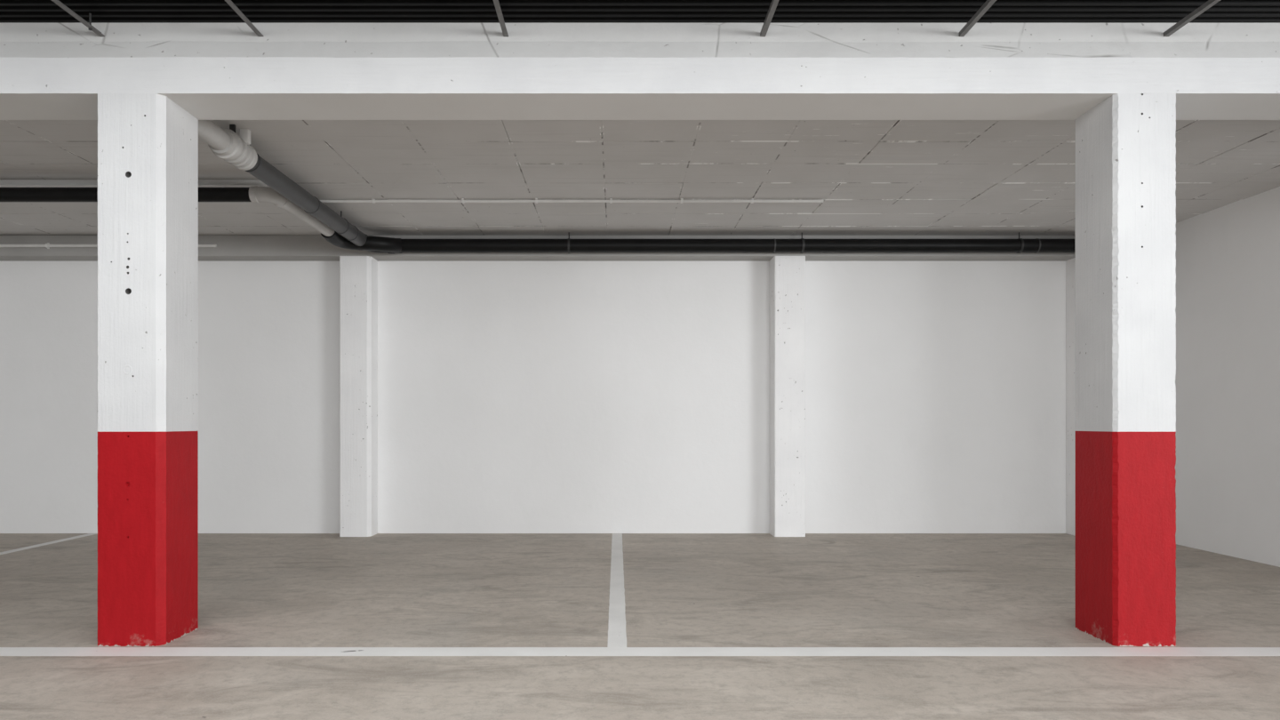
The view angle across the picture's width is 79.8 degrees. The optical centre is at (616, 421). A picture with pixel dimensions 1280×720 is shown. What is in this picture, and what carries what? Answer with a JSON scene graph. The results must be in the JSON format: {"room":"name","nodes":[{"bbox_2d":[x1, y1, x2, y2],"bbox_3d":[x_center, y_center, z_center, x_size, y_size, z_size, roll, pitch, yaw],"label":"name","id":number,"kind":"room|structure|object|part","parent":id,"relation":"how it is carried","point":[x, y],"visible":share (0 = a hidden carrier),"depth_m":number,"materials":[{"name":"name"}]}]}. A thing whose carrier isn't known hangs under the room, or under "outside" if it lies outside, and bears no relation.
{"room":"parking garage","nodes":[
{"label":"parking garage","id":0,"kind":"room"},
{"bbox_2d":[0,261,1066,533],"bbox_3d":[-1.770,-0.550,8.290,14.860,3.500,0.200,0,0,0],"label":"wall","id":1,"kind":"structure","parent":0,"point":[514,396],"depth_m":8.19,"materials":[{"name":"white paint"}]},
{"bbox_2d":[339,256,377,536],"bbox_3d":[-2.720,-0.259,8.063,0.319,2.918,0.254,0,0,0],"label":"pilaster","id":2,"kind":"object","parent":1,"relation":"attached to","point":[358,275],"visible":1,"depth_m":7.94,"materials":[{"name":"white paint"}]},
{"bbox_2d":[0,235,1075,261],"bbox_3d":[-1.770,-1.826,8.063,14.460,0.216,0.254,0,0,0],"label":"concrete beam","id":3,"kind":"structure","parent":1,"relation":"attached to","point":[229,248],"depth_m":7.94,"materials":[{"name":"grey concrete"}]},
{"bbox_2d":[0,242,216,248],"bbox_3d":[-6.570,-1.820,7.918,4.840,0.060,0.045,0,0,0],"label":"conduit","id":4,"kind":"object","parent":3,"relation":"attached to","point":[47,245],"visible":0.49,"depth_m":7.90,"materials":[{"name":"white plastic"}]},
{"bbox_2d":[769,256,805,536],"bbox_3d":[1.796,-0.259,8.063,0.320,2.918,0.254,0,0,0],"label":"pilaster","id":5,"kind":"object","parent":1,"relation":"attached to","point":[787,273],"visible":1,"depth_m":7.94,"materials":[{"name":"white paint"}]},
{"bbox_2d":[1066,257,1075,535],"bbox_3d":[4.970,-0.259,8.063,0.320,2.918,0.254,0,0,0],"label":"pilaster","id":6,"kind":"object","parent":1,"relation":"attached to","point":[1070,263],"visible":0.23,"depth_m":8.09,"materials":[{"name":"white paint"}]},
{"bbox_2d":[0,533,1279,719],"bbox_3d":[-1.770,1.300,1.195,14.860,0.200,14.390,0,0,0],"label":"floor","id":7,"kind":"structure","parent":0,"point":[255,589],"depth_m":4.48,"materials":[{"name":"concrete"}]},
{"bbox_2d":[0,533,97,554],"bbox_3d":[-5.592,1.200,6.114,0.108,0.001,4.112,0,0,0],"label":"parking line","id":8,"kind":"object","parent":7,"relation":"on","point":[88,534],"visible":0.99,"depth_m":7.47,"materials":[{"name":"white paint"}]},
{"bbox_2d":[97,93,198,646],"bbox_3d":[-2.600,-0.275,4.258,0.349,2.950,0.361,0,0,0],"label":"concrete pillar","id":9,"kind":"structure","parent":7,"relation":"on","point":[148,144],"depth_m":4.08,"materials":[{"name":"red paint"}]},
{"bbox_2d":[0,22,1279,119],"bbox_3d":[-1.770,-2.075,4.258,14.460,0.651,0.359,0,0,0],"label":"concrete beam","id":10,"kind":"structure","parent":9,"relation":"on","point":[49,70],"depth_m":4.10,"materials":[{"name":"white concrete"}]},
{"bbox_2d":[224,0,263,36],"bbox_3d":[-1.920,-2.087,1.643,0.026,0.024,5.006,0,0,0],"label":"bar","id":11,"kind":"object","parent":10,"relation":"attached to","point":[230,3],"visible":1,"depth_m":3.94,"materials":[{"name":"grey metal"}]},
{"bbox_2d":[493,0,508,36],"bbox_3d":[-0.598,-2.087,1.643,0.026,0.024,5.006,0,0,0],"label":"bar","id":12,"kind":"object","parent":10,"relation":"attached to","point":[496,3],"visible":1,"depth_m":3.94,"materials":[{"name":"grey metal"}]},
{"bbox_2d":[760,0,779,36],"bbox_3d":[0.787,-2.087,1.643,0.026,0.024,5.006,0,0,0],"label":"bar","id":13,"kind":"object","parent":10,"relation":"attached to","point":[774,3],"visible":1,"depth_m":3.94,"materials":[{"name":"grey metal"}]},
{"bbox_2d":[958,0,996,36],"bbox_3d":[1.858,-2.087,1.643,0.026,0.024,5.006,0,0,0],"label":"bar","id":14,"kind":"object","parent":10,"relation":"attached to","point":[988,4],"visible":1,"depth_m":3.94,"materials":[{"name":"grey metal"}]},
{"bbox_2d":[1163,0,1220,36],"bbox_3d":[2.963,-2.087,1.643,0.026,0.024,5.006,0,0,0],"label":"bar","id":15,"kind":"object","parent":10,"relation":"attached to","point":[1209,4],"visible":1,"depth_m":3.94,"materials":[{"name":"grey metal"}]},
{"bbox_2d":[607,533,626,647],"bbox_3d":[0.002,1.200,6.114,0.107,0.001,4.112,0,0,0],"label":"parking line","id":16,"kind":"object","parent":7,"relation":"on","point":[617,635],"visible":1,"depth_m":5.14,"materials":[{"name":"white paint"}]},
{"bbox_2d":[0,647,1279,655],"bbox_3d":[-1.755,1.200,3.984,14.390,0.001,0.152,0,0,0],"label":"parking line","id":17,"kind":"object","parent":7,"relation":"on","point":[4,651],"visible":1,"depth_m":3.99,"materials":[{"name":"white paint"}]},
{"bbox_2d":[1075,93,1175,646],"bbox_3d":[2.822,-0.275,4.258,0.332,2.950,0.359,0,0,0],"label":"concrete pillar","id":18,"kind":"structure","parent":7,"relation":"on","point":[1125,148],"depth_m":4.08,"materials":[{"name":"red paint"}]},
{"bbox_2d":[0,120,1279,235],"bbox_3d":[-1.770,-2.117,6.295,14.460,0.367,3.790,0,0,0],"label":"ceiling","id":19,"kind":"structure","parent":0,"point":[871,177],"depth_m":5.98,"materials":[{"name":"grey concrete"}]},
{"bbox_2d":[0,179,266,187],"bbox_3d":[-5.930,-1.915,6.188,6.140,0.044,0.125,0,0,0],"label":"trim","id":20,"kind":"structure","parent":19,"relation":"attached to","point":[4,183],"depth_m":6.12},
{"bbox_2d":[0,120,1075,254],"bbox_3d":[-1.770,-1.823,6.178,14.456,0.237,3.496,0,0,0],"label":"drain pipe","id":21,"kind":"object","parent":19,"relation":"attached to","point":[224,143],"visible":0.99,"depth_m":7.78,"materials":[{"name":"grey plastic"}]},
{"bbox_2d":[387,237,402,254],"bbox_3d":[-2.278,-1.802,7.845,0.130,0.162,0.162,0,0,0],"label":"socket","id":22,"kind":"object","parent":21,"relation":"attached to","point":[399,250],"depth_m":7.78,"materials":[{"name":"black plastic"}]},
{"bbox_2d":[319,198,823,203],"bbox_3d":[-0.400,-1.921,6.667,4.400,0.040,0.060,0,0,0],"label":"conduit","id":23,"kind":"object","parent":19,"relation":"attached to","point":[373,201],"visible":1,"depth_m":6.66,"materials":[{"name":"white plastic"}]},
{"bbox_2d":[0,0,1279,22],"bbox_3d":[-1.770,-2.169,-0.900,14.460,0.024,10.072,0,0,0],"label":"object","id":24,"kind":"object","parent":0,"point":[11,11],"visible":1,"depth_m":4.02,"materials":[{"name":"black metal"}]},
{"bbox_2d":[51,0,104,36],"bbox_3d":[-2.777,-2.112,1.643,0.030,0.086,5.006,0,0,0],"label":"bar","id":25,"kind":"object","parent":24,"relation":"attached to","point":[60,4],"visible":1,"depth_m":3.96,"materials":[{"name":"grey metal"}]},
{"bbox_3d":[-2.783,-2.112,4.040,0.018,0.086,0.016,0,0,0],"label":"hanger rod","id":26,"kind":"part","parent":25,"relation":"part of","materials":[{"name":"metal"}]},
{"bbox_2d":[1175,186,1279,567],"bbox_3d":[5.560,-0.550,6.545,0.200,3.500,3.290,0,0,0],"label":"wall","id":27,"kind":"structure","parent":0,"point":[1228,257],"depth_m":6.82,"materials":[{"name":"white paint"}]}
]}

